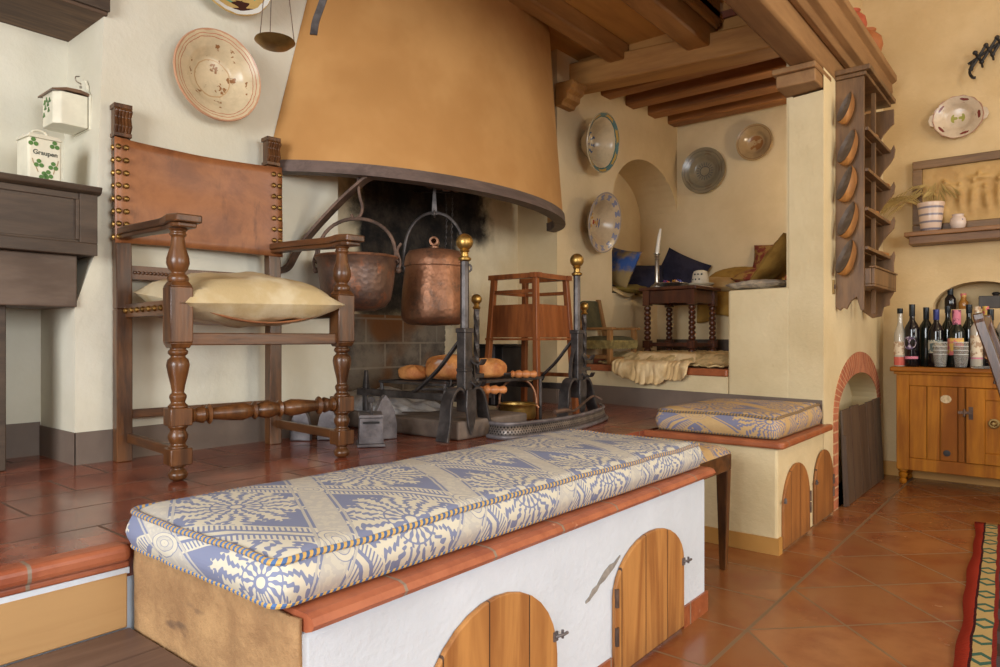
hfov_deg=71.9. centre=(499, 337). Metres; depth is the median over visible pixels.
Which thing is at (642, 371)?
sheepskin
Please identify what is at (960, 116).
oval platter
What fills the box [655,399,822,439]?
bench cushion
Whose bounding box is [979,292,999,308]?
box
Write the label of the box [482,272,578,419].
wooden chair
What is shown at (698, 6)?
beam
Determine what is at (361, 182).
brace
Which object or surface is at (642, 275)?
throw pillow
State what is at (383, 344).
wall
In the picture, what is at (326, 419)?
iron
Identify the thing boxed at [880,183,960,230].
potted plant
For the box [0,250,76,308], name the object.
drawer
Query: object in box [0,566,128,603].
trim
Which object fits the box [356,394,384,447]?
iron
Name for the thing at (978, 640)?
rug
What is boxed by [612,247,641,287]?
throw pillow
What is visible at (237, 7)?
wall plate
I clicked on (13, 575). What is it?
trim
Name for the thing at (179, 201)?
armchair
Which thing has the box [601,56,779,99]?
joist
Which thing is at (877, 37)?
clay pot
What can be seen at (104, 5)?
board
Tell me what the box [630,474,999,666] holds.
floor
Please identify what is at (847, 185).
wooden scoop
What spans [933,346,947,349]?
drinking glass
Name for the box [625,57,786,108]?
joist
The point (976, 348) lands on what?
bottle
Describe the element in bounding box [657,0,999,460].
wall
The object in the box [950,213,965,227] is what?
jar
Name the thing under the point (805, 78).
corbel
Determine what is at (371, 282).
cauldron
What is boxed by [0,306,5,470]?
framed board
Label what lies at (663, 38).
wall plate
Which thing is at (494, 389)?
iron
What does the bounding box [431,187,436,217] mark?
hanger
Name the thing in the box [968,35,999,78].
wall hook
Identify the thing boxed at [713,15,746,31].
wall plate
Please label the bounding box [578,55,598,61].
wall plate
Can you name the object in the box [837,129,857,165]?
wooden scoop
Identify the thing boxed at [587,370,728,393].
wall
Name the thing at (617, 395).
baseboard
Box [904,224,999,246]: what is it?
wall shelf
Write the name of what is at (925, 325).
bottle
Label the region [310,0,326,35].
iron hook
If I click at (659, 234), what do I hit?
candle
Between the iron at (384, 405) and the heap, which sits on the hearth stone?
the heap
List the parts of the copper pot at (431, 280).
bail handle, lid, lid knob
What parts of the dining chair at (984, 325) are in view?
rail, leg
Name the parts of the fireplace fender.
rail, rail, fire shovel handle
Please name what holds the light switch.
attached to the wall pillar
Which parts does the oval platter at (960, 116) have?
handle, handle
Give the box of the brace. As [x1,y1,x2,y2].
[281,177,372,273]
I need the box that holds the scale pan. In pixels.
[254,0,294,51]
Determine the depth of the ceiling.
3.94 m
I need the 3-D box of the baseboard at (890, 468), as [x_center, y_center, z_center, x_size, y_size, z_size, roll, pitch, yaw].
[3.934,0.807,3.052,3.980,0.085,0.012,0,0,39]
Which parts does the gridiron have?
frame, leg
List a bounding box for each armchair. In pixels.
[110,102,364,481]
[580,300,639,364]
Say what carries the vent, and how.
attached to the iron at (370, 426)
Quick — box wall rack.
[835,63,897,317]
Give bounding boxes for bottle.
[894,308,904,365]
[904,304,919,366]
[919,307,931,366]
[928,309,943,366]
[942,306,951,366]
[944,288,955,308]
[947,310,965,367]
[958,293,968,308]
[962,304,973,366]
[970,306,982,365]
[982,306,988,315]
[983,309,998,365]
[996,323,999,339]
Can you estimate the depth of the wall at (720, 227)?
5.34 m
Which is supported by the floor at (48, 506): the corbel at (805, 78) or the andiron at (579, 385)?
the andiron at (579, 385)
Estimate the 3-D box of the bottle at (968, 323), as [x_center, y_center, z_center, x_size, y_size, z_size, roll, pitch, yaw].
[2.672,-0.013,3.932,0.071,0.357,0.070,0,0,39]
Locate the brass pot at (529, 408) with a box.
[498,401,536,420]
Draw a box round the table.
[639,285,720,351]
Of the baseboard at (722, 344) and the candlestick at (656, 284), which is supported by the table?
the candlestick at (656, 284)
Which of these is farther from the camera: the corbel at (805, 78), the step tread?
the corbel at (805, 78)
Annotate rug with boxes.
[598,350,728,367]
[953,521,999,666]
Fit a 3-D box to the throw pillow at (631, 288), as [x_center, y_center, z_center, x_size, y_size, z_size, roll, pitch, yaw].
[0.963,-0.354,5.027,0.219,0.081,0.361,0,0,28]
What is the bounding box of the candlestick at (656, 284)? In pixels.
[650,229,663,286]
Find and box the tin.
[16,129,61,180]
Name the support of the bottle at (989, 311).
on the sideboard
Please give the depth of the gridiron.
3.07 m
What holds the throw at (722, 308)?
on the wall at (929, 45)
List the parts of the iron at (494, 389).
rod, handle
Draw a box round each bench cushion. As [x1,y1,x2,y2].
[125,429,702,608]
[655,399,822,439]
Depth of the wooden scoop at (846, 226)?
3.32 m
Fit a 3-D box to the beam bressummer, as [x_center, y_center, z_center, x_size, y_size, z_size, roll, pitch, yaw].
[-0.074,-1.394,1.385,0.130,0.252,7.050,0,0,39]
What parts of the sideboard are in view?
fixed panel, door, knob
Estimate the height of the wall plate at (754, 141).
0.272 m
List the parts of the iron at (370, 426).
handle, lid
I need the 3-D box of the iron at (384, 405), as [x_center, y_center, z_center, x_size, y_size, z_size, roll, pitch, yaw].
[-0.484,0.316,2.788,0.103,0.177,0.099,0,0,-36]
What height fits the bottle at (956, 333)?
0.325 m
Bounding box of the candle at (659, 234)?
[655,229,660,252]
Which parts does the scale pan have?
cord, cord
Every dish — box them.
[659,282,687,286]
[686,270,713,285]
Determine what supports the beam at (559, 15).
attached to the ceiling
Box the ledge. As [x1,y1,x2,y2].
[587,363,728,376]
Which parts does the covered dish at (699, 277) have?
plate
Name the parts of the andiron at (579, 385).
leg, post, twisted post, leg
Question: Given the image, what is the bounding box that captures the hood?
[274,0,565,231]
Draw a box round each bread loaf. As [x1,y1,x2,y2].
[398,365,426,379]
[425,354,456,379]
[479,358,506,377]
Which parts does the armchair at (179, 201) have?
leg, rail, armrest, leg, rail, leather seat, rail, leg, armrest, rail, leg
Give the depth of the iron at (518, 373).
3.15 m
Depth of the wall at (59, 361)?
2.38 m
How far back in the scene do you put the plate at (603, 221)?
4.59 m
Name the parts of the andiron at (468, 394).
leg, post, twisted post, leg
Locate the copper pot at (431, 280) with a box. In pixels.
[396,211,471,325]
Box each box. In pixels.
[38,76,91,136]
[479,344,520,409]
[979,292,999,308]
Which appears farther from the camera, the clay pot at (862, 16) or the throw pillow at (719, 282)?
the throw pillow at (719, 282)
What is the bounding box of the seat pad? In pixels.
[725,279,786,289]
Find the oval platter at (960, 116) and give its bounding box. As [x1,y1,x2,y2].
[928,95,988,138]
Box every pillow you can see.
[133,271,344,327]
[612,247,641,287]
[612,265,662,292]
[614,284,646,294]
[661,248,711,282]
[691,277,737,291]
[710,266,752,277]
[730,268,786,281]
[750,233,786,279]
[753,245,772,267]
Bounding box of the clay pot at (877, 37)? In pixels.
[866,27,882,50]
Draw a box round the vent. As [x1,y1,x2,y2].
[363,421,379,423]
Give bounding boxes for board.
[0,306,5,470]
[73,0,109,12]
[840,397,883,506]
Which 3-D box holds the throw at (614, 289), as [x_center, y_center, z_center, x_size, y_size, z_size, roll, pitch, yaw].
[1.009,-0.327,5.287,0.366,0.096,0.983,0,0,39]
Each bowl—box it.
[580,112,618,172]
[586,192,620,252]
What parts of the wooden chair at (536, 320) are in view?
leg, rail, panel, rail, rail, rail, leg, leg, rail, rail, rail, rail, rail, panel, leg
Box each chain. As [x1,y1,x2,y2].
[414,190,452,325]
[426,186,457,191]
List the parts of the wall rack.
panel, cornice, post, shelf rail, shelf rail, shelf rail, shelf rail, panel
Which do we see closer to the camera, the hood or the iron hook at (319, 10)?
the iron hook at (319, 10)
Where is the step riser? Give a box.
[0,573,126,665]
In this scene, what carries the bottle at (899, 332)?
on the sideboard
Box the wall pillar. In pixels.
[787,64,882,506]
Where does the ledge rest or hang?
on the wall at (710, 384)
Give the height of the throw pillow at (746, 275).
0.177 m
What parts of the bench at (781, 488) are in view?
skirting, door, door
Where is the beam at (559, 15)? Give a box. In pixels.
[508,0,627,62]
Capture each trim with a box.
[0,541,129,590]
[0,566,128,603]
[833,352,880,510]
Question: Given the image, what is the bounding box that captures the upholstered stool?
[669,439,731,569]
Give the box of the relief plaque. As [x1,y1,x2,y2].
[912,150,999,231]
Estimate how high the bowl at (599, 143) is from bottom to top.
0.375 m
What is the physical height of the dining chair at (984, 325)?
0.969 m
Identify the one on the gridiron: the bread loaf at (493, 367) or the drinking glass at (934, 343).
the bread loaf at (493, 367)
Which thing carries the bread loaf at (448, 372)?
on the gridiron
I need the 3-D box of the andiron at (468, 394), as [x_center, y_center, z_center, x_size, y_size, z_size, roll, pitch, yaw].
[-0.360,-0.009,2.927,0.697,0.819,0.310,0,0,36]
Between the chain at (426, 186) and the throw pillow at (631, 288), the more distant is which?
the throw pillow at (631, 288)
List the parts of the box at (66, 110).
lid, plate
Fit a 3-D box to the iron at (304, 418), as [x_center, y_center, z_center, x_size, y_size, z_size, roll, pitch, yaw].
[-0.783,0.333,2.757,0.083,0.142,0.099,0,0,4]
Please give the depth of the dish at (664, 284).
4.71 m
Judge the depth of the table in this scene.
4.74 m
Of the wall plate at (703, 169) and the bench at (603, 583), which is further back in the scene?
the wall plate at (703, 169)
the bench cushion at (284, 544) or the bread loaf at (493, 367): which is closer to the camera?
the bench cushion at (284, 544)
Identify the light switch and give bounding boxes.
[832,280,835,293]
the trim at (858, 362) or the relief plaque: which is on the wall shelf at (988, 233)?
the relief plaque
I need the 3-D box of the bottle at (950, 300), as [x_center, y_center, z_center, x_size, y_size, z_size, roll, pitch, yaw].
[2.716,-0.239,4.161,0.060,0.136,0.059,0,0,39]
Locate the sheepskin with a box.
[611,352,695,385]
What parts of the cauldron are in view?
bail handle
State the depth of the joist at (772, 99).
5.19 m
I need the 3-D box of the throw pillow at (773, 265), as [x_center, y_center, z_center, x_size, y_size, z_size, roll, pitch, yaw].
[1.531,-0.435,3.748,0.383,0.283,0.217,0,0,-40]
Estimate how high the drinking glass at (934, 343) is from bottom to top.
0.073 m
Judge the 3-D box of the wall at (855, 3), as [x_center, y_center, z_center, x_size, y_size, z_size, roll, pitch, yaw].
[-0.068,-1.880,1.542,0.060,0.740,7.500,0,0,39]
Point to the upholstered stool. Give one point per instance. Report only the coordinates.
(716, 457)
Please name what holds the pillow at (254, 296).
on the armchair at (179, 201)
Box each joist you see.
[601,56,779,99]
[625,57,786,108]
[648,77,778,118]
[668,92,786,126]
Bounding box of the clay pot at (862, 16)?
[854,7,866,26]
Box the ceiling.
[547,0,736,60]
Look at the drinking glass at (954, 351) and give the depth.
3.81 m
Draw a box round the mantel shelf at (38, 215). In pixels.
[0,172,102,259]
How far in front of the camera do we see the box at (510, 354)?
3.92 m
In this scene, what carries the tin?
on the mantel shelf at (38, 215)
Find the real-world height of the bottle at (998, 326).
0.336 m
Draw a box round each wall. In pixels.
[0,0,337,432]
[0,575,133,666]
[338,177,517,406]
[518,49,676,382]
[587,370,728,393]
[640,104,786,276]
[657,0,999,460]
[729,287,788,397]
[849,0,861,12]
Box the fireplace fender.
[486,395,607,439]
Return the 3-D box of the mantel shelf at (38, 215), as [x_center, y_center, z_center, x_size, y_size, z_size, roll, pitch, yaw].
[-2.203,-0.372,1.355,0.354,0.220,2.505,0,0,39]
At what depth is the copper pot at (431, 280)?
2.99 m
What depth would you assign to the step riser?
1.26 m
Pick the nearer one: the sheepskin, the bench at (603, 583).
the bench at (603, 583)
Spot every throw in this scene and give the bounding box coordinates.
[612,286,642,297]
[697,291,728,322]
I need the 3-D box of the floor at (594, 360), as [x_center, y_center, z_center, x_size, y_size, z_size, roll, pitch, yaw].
[1.271,0.158,4.561,1.067,0.095,1.132,0,0,39]
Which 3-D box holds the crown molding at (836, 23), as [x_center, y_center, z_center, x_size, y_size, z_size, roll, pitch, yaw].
[-0.011,-1.460,1.379,0.235,0.170,7.120,0,0,39]
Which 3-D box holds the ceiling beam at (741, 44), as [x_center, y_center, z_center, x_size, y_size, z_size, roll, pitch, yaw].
[1.075,-1.647,4.044,1.473,0.204,0.170,0,0,35]
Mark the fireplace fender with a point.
(497, 430)
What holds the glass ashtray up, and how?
on the sideboard
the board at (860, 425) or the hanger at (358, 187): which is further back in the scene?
the board at (860, 425)
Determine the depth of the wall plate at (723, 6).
3.92 m
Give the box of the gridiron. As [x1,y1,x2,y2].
[379,375,543,419]
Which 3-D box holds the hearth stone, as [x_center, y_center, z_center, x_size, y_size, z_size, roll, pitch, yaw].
[-0.370,0.367,3.166,0.905,0.074,0.450,0,0,39]
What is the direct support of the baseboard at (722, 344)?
attached to the wall at (929, 45)
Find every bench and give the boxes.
[133,466,715,666]
[609,424,834,555]
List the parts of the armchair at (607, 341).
backrest, armrest, leg, leg, seat, armrest, leg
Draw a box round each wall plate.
[173,28,260,121]
[212,0,270,15]
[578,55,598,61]
[628,34,673,50]
[681,147,724,192]
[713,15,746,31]
[720,2,730,11]
[736,123,772,160]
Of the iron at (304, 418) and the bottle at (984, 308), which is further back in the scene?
the bottle at (984, 308)
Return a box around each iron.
[290,412,311,440]
[317,411,335,439]
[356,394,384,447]
[374,395,396,438]
[415,385,506,393]
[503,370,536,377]
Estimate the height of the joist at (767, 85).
0.125 m
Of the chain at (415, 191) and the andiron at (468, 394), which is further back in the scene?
the chain at (415, 191)
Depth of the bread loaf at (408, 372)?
3.01 m
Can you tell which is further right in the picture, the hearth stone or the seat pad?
the seat pad
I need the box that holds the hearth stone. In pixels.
[348,406,526,439]
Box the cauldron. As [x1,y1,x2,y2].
[312,217,401,311]
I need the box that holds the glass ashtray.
[970,365,989,368]
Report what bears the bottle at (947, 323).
on the sideboard
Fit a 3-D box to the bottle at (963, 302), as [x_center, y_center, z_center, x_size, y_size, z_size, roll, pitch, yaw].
[2.772,-0.220,4.128,0.052,0.096,0.052,0,0,39]
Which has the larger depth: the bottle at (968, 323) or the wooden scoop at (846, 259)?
the bottle at (968, 323)
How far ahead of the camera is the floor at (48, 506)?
2.02 m
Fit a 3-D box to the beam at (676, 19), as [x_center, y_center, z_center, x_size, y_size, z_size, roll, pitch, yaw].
[-0.832,-1.720,1.521,0.135,0.160,6.300,0,0,39]
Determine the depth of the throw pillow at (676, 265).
5.36 m
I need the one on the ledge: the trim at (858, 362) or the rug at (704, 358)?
the rug at (704, 358)
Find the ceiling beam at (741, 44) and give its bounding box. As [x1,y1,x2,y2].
[569,25,778,94]
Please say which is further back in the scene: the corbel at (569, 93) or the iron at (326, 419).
the corbel at (569, 93)
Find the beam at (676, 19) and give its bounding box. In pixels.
[621,0,712,50]
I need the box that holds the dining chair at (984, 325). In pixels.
[972,313,999,396]
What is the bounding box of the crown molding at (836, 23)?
[789,0,896,92]
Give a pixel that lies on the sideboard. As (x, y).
(948, 418)
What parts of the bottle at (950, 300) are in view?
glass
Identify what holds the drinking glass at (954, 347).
on the drinking glass at (954, 351)
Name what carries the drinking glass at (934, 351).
on the drinking glass at (940, 360)
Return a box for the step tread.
[4,628,192,666]
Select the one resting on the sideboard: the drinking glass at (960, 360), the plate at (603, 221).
the drinking glass at (960, 360)
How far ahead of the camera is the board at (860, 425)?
3.74 m
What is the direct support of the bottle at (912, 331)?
on the sideboard
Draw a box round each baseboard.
[6,411,320,465]
[527,385,821,423]
[657,339,728,350]
[883,460,999,486]
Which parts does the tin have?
lid, handle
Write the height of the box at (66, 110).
0.192 m
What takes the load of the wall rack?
attached to the wall pillar
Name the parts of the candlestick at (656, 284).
stem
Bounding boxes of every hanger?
[350,178,363,216]
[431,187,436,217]
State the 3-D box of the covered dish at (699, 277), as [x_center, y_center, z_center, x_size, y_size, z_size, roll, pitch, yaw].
[1.397,-0.415,4.811,0.190,0.118,0.190,0,0,39]
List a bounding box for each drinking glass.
[933,342,947,345]
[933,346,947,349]
[933,350,947,353]
[933,354,947,366]
[953,342,968,345]
[953,346,968,349]
[953,350,968,353]
[953,354,968,366]
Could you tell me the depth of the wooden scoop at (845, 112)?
3.33 m
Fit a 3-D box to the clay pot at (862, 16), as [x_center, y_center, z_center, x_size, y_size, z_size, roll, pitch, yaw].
[1.824,-1.621,3.586,0.149,0.150,0.149,0,0,-19]
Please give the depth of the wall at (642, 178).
4.64 m
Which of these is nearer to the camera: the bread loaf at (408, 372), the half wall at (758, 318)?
the bread loaf at (408, 372)
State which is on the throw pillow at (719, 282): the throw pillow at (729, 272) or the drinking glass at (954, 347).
the throw pillow at (729, 272)
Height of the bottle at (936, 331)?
0.330 m
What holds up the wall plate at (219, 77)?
attached to the wall at (59, 361)
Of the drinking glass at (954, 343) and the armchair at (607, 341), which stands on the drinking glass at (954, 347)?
the drinking glass at (954, 343)
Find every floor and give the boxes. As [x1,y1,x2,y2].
[0,401,657,575]
[593,354,728,367]
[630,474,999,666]
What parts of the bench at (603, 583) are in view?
door, skirting, door, skirting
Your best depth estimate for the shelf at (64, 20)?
2.26 m
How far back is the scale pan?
2.27 m
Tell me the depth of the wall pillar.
3.34 m
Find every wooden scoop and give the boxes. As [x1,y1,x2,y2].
[835,239,856,275]
[836,92,854,124]
[836,165,856,202]
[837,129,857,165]
[837,201,857,238]
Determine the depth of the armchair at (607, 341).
4.36 m
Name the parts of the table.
leg, leg, leg, leg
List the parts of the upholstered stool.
seat, leg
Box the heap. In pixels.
[348,386,439,414]
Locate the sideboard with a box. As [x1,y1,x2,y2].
[890,366,999,482]
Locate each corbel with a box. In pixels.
[556,79,586,111]
[772,60,830,97]
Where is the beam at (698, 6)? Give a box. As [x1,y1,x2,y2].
[683,0,719,27]
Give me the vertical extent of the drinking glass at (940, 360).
0.073 m
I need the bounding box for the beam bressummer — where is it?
[723,0,870,113]
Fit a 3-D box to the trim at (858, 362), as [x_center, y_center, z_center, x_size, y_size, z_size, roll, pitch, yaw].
[1.988,0.463,3.814,0.004,0.775,1.110,0,0,39]
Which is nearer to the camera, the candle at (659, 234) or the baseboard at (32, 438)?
the baseboard at (32, 438)
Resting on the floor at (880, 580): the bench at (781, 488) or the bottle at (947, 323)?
the bench at (781, 488)
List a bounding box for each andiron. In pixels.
[357,234,491,442]
[489,254,597,416]

